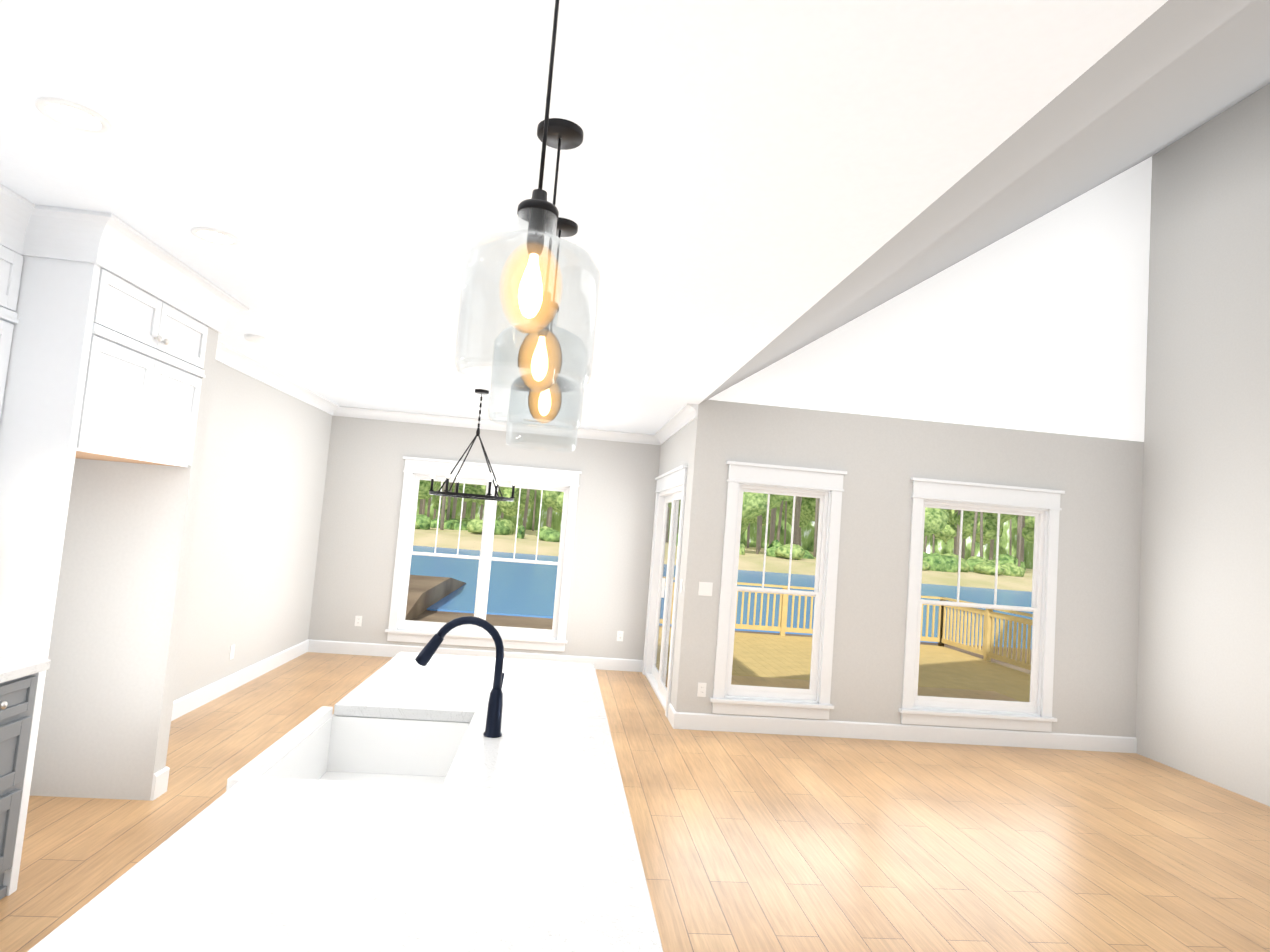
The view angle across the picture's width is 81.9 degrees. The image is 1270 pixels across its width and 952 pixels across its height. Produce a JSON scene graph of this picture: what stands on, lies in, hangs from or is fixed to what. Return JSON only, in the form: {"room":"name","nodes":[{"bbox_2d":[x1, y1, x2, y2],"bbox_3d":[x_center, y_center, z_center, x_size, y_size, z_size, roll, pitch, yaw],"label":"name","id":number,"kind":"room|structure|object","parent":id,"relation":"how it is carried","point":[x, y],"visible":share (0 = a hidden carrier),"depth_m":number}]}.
{"room":"kitchen","nodes":[
{"label":"kitchen","id":0,"kind":"room"},
{"bbox_2d":[29,326,217,799],"bbox_3d":[-2.774,0.330,4.000,0.630,2.740,0.120,5,-4,-5],"label":"wall","id":1,"kind":"structure","parent":0,"point":[108,693],"depth_m":3.91},
{"bbox_2d":[151,766,169,798],"bbox_3d":[-2.855,1.631,3.975,0.606,0.135,0.016,5,-4,-5],"label":"baseboard","id":2,"kind":"structure","parent":1,"relation":"attached to","point":[160,778],"depth_m":3.93},
{"bbox_2d":[174,360,331,699],"bbox_3d":[-3.079,0.255,3.308,0.120,2.740,10.040,5,-4,-5],"label":"wall","id":3,"kind":"structure","parent":0,"point":[250,587],"depth_m":6.35},
{"bbox_2d":[0,184,248,895],"bbox_3d":[-2.528,0.213,2.119,0.735,2.739,4.131,5,-4,-5],"label":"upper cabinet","id":4,"kind":"object","parent":3,"relation":"attached to","point":[106,319],"visible":1,"depth_m":3.04},
{"bbox_2d":[171,639,309,720],"bbox_3d":[-3.399,1.737,6.010,0.016,0.135,4.180,5,-4,-5],"label":"baseboard","id":5,"kind":"structure","parent":3,"relation":"attached to","point":[185,704],"depth_m":6.23},
{"bbox_2d":[215,341,342,415],"bbox_3d":[-3.152,-0.865,6.207,0.100,0.105,4.175,5,-4,-5],"label":"crown molding","id":6,"kind":"structure","parent":3,"relation":"attached to","point":[226,355],"depth_m":6.40},
{"bbox_2d":[308,416,660,659],"bbox_3d":[-1.603,0.744,8.424,3.870,2.740,0.120,5,-4,-5],"label":"wall","id":7,"kind":"structure","parent":0,"point":[611,555],"depth_m":8.39},
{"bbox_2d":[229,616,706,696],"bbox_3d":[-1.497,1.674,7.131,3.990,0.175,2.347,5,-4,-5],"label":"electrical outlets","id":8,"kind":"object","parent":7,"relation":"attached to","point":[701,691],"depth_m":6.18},
{"bbox_2d":[310,639,642,671],"bbox_3d":[-1.738,2.031,8.256,3.710,0.135,0.020,5,-4,-5],"label":"baseboard","id":9,"kind":"structure","parent":7,"relation":"attached to","point":[318,646],"depth_m":8.23},
{"bbox_2d":[385,456,581,651],"bbox_3d":[-1.706,0.894,8.363,2.024,2.067,0.150,5,-4,-5],"label":"window","id":10,"kind":"structure","parent":7,"relation":"in","point":[416,470],"depth_m":8.35},
{"bbox_2d":[339,406,650,443],"bbox_3d":[-1.489,-0.573,8.410,3.630,0.105,0.100,5,-4,-5],"label":"crown molding","id":11,"kind":"structure","parent":7,"relation":"attached to","point":[355,412],"depth_m":8.39},
{"bbox_2d":[0,652,1269,951],"bbox_3d":[0.255,1.842,2.146,9.660,0.060,12.820,5,-4,-5],"label":"floor","id":12,"kind":"structure","parent":0,"point":[762,842],"depth_m":4.09},
{"bbox_2d":[0,672,38,899],"bbox_3d":[-2.706,1.173,2.654,0.649,0.880,0.455,5,-4,-5],"label":"base cabinet","id":13,"kind":"object","parent":12,"relation":"on","point":[17,698],"visible":0.98,"depth_m":2.80},
{"bbox_2d":[0,657,50,682],"bbox_3d":[-2.538,0.638,1.498,0.669,0.040,2.854,5,-4,-5],"label":"countertop","id":14,"kind":"structure","parent":13,"relation":"on","point":[12,668],"depth_m":2.83},
{"bbox_3d":[-0.633,1.305,2.220,0.917,0.879,2.906,5,-4,-5],"label":"kitchen island","id":15,"kind":"object","parent":12,"relation":"on","visible":0},
{"bbox_2d":[27,652,662,951],"bbox_3d":[-0.548,0.851,2.259,0.980,0.040,2.960,5,-4,-5],"label":"island countertop","id":16,"kind":"structure","parent":15,"relation":"on","point":[518,835],"depth_m":1.51},
{"bbox_2d":[226,706,469,790],"bbox_3d":[-0.807,0.948,2.257,0.567,0.257,0.810,5,-4,-5],"label":"farmhouse sink","id":17,"kind":"object","parent":16,"relation":"in","point":[323,743],"visible":0.25,"depth_m":2.62},
{"bbox_2d":[415,616,504,737],"bbox_3d":[-0.571,0.648,2.408,0.301,0.378,0.094,5,-4,-5],"label":"faucet","id":18,"kind":"object","parent":16,"relation":"on","point":[495,701],"visible":1,"depth_m":2.38},
{"bbox_2d":[0,0,1269,434],"bbox_3d":[0.587,-2.356,2.452,9.660,2.905,12.820,5,-4,-5],"label":"ceiling","id":19,"kind":"structure","parent":0,"point":[746,188],"depth_m":2.30},
{"bbox_2d":[35,97,110,133],"bbox_3d":[-1.698,-1.088,2.217,0.184,0.009,0.184,5,-4,-5],"label":"recessed light","id":20,"kind":"object","parent":19,"relation":"in","point":[70,114],"visible":1,"depth_m":2.21},
{"bbox_2d":[191,227,239,245],"bbox_3d":[-1.803,-1.028,3.149,0.184,0.009,0.184,5,-4,-5],"label":"recessed light","id":21,"kind":"object","parent":19,"relation":"in","point":[215,236],"visible":0.94,"depth_m":3.14},
{"bbox_2d":[244,334,265,342],"bbox_3d":[-2.619,-0.941,5.045,0.130,0.036,0.130,5,-4,-5],"label":"recessed light","id":22,"kind":"object","parent":19,"relation":"attached to","point":[254,338],"visible":1,"depth_m":5.00},
{"bbox_2d":[429,389,515,500],"bbox_3d":[-1.389,-0.282,6.437,0.746,0.952,0.724,5,-4,-5],"label":"chandelier","id":23,"kind":"object","parent":19,"relation":"hanging from","point":[487,496],"visible":1,"depth_m":6.39},
{"bbox_2d":[454,0,599,392],"bbox_3d":[-0.182,-0.604,1.434,0.260,0.846,0.260,5,-4,-5],"label":"pendant light","id":24,"kind":"object","parent":19,"relation":"hanging from","point":[538,211],"visible":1,"depth_m":1.41},
{"bbox_2d":[488,118,587,430],"bbox_3d":[-0.246,-0.564,2.059,0.260,0.846,0.260,5,-4,-5],"label":"pendant light","id":25,"kind":"object","parent":19,"relation":"hanging from","point":[563,134],"visible":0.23,"depth_m":2.05},
{"bbox_2d":[505,217,580,452],"bbox_3d":[-0.313,-0.521,2.715,0.260,0.846,0.260,5,-4,-5],"label":"pendant light","id":26,"kind":"object","parent":19,"relation":"hanging from","point":[565,227],"visible":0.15,"depth_m":2.69},
{"bbox_2d":[656,419,694,707],"bbox_3d":[0.369,0.833,7.501,0.120,2.740,2.340,5,-4,-5],"label":"wall","id":27,"kind":"structure","parent":0,"point":[676,450],"depth_m":6.59},
{"bbox_2d":[642,464,687,717],"bbox_3d":[0.316,1.078,7.485,0.145,2.242,1.974,5,-4,-5],"label":"door","id":28,"kind":"structure","parent":27,"relation":"in","point":[670,486],"depth_m":7.52},
{"bbox_2d":[668,703,672,721],"bbox_3d":[0.314,2.050,6.277,0.016,0.135,0.295,5,-4,-5],"label":"baseboard","id":29,"kind":"structure","parent":27,"relation":"attached to","point":[670,705],"depth_m":6.37},
{"bbox_2d":[651,403,698,444],"bbox_3d":[0.381,-0.498,7.413,0.100,0.105,2.230,5,-4,-5],"label":"crown molding","id":30,"kind":"structure","parent":27,"relation":"attached to","point":[686,414],"depth_m":7.22},
{"bbox_2d":[674,157,1151,736],"bbox_3d":[2.606,-0.518,6.579,4.150,5.645,0.120,5,-4,-5],"label":"wall","id":31,"kind":"structure","parent":0,"point":[1016,357],"depth_m":6.55},
{"bbox_2d":[698,582,712,595],"bbox_3d":[0.599,0.959,6.213,0.118,0.115,0.009,5,-4,-5],"label":"light switch","id":32,"kind":"object","parent":31,"relation":"attached to","point":[705,588],"depth_m":6.21},
{"bbox_2d":[710,461,846,719],"bbox_3d":[1.229,0.976,6.301,1.064,2.127,0.150,5,-4,-5],"label":"living room window","id":33,"kind":"structure","parent":31,"relation":"in","point":[825,486],"depth_m":6.29},
{"bbox_2d":[670,707,1136,752],"bbox_3d":[2.388,2.216,6.311,4.166,0.135,0.016,5,-4,-5],"label":"baseboard","id":34,"kind":"structure","parent":31,"relation":"attached to","point":[678,720],"depth_m":6.29},
{"bbox_2d":[899,477,1064,731],"bbox_3d":[3.053,1.133,6.477,1.424,2.127,0.150,5,-4,-5],"label":"living room window","id":35,"kind":"structure","parent":31,"relation":"in","point":[1043,508],"depth_m":6.47},
{"bbox_2d":[1136,83,1269,805],"bbox_3d":[5.108,-0.580,3.021,0.120,5.645,7.700,5,-4,-5],"label":"wall","id":36,"kind":"structure","parent":0,"point":[1203,695],"depth_m":6.03},
{"label":"outside","id":37,"kind":"structure","parent":0,"visible":0},
{"bbox_2d":[405,528,1032,673],"bbox_3d":[-13.054,10.359,126.338,320.000,1.600,263.200,5,-4,-5],"label":"ground","id":38,"kind":"structure","parent":37,"point":[425,594],"depth_m":60.22},
{"bbox_2d":[410,545,1032,648],"bbox_3d":[-0.105,5.711,41.912,150.208,0.050,42.174,5,-4,-5],"label":"pond water","id":39,"kind":"structure","parent":38,"relation":"in","point":[525,589],"depth_m":32.78},
{"bbox_2d":[415,480,1034,576],"bbox_3d":[-23.882,-6.984,89.212,188.447,28.215,52.945,5,-4,-5],"label":"trees","id":40,"kind":"object","parent":38,"relation":"on","point":[805,532],"depth_m":83.91},
{"bbox_2d":[656,577,1032,701],"bbox_3d":[3.401,2.895,10.705,6.840,1.880,8.330,5,-4,-5],"label":"deck","id":41,"kind":"object","parent":38,"relation":"on","point":[790,662],"depth_m":12.97}
]}

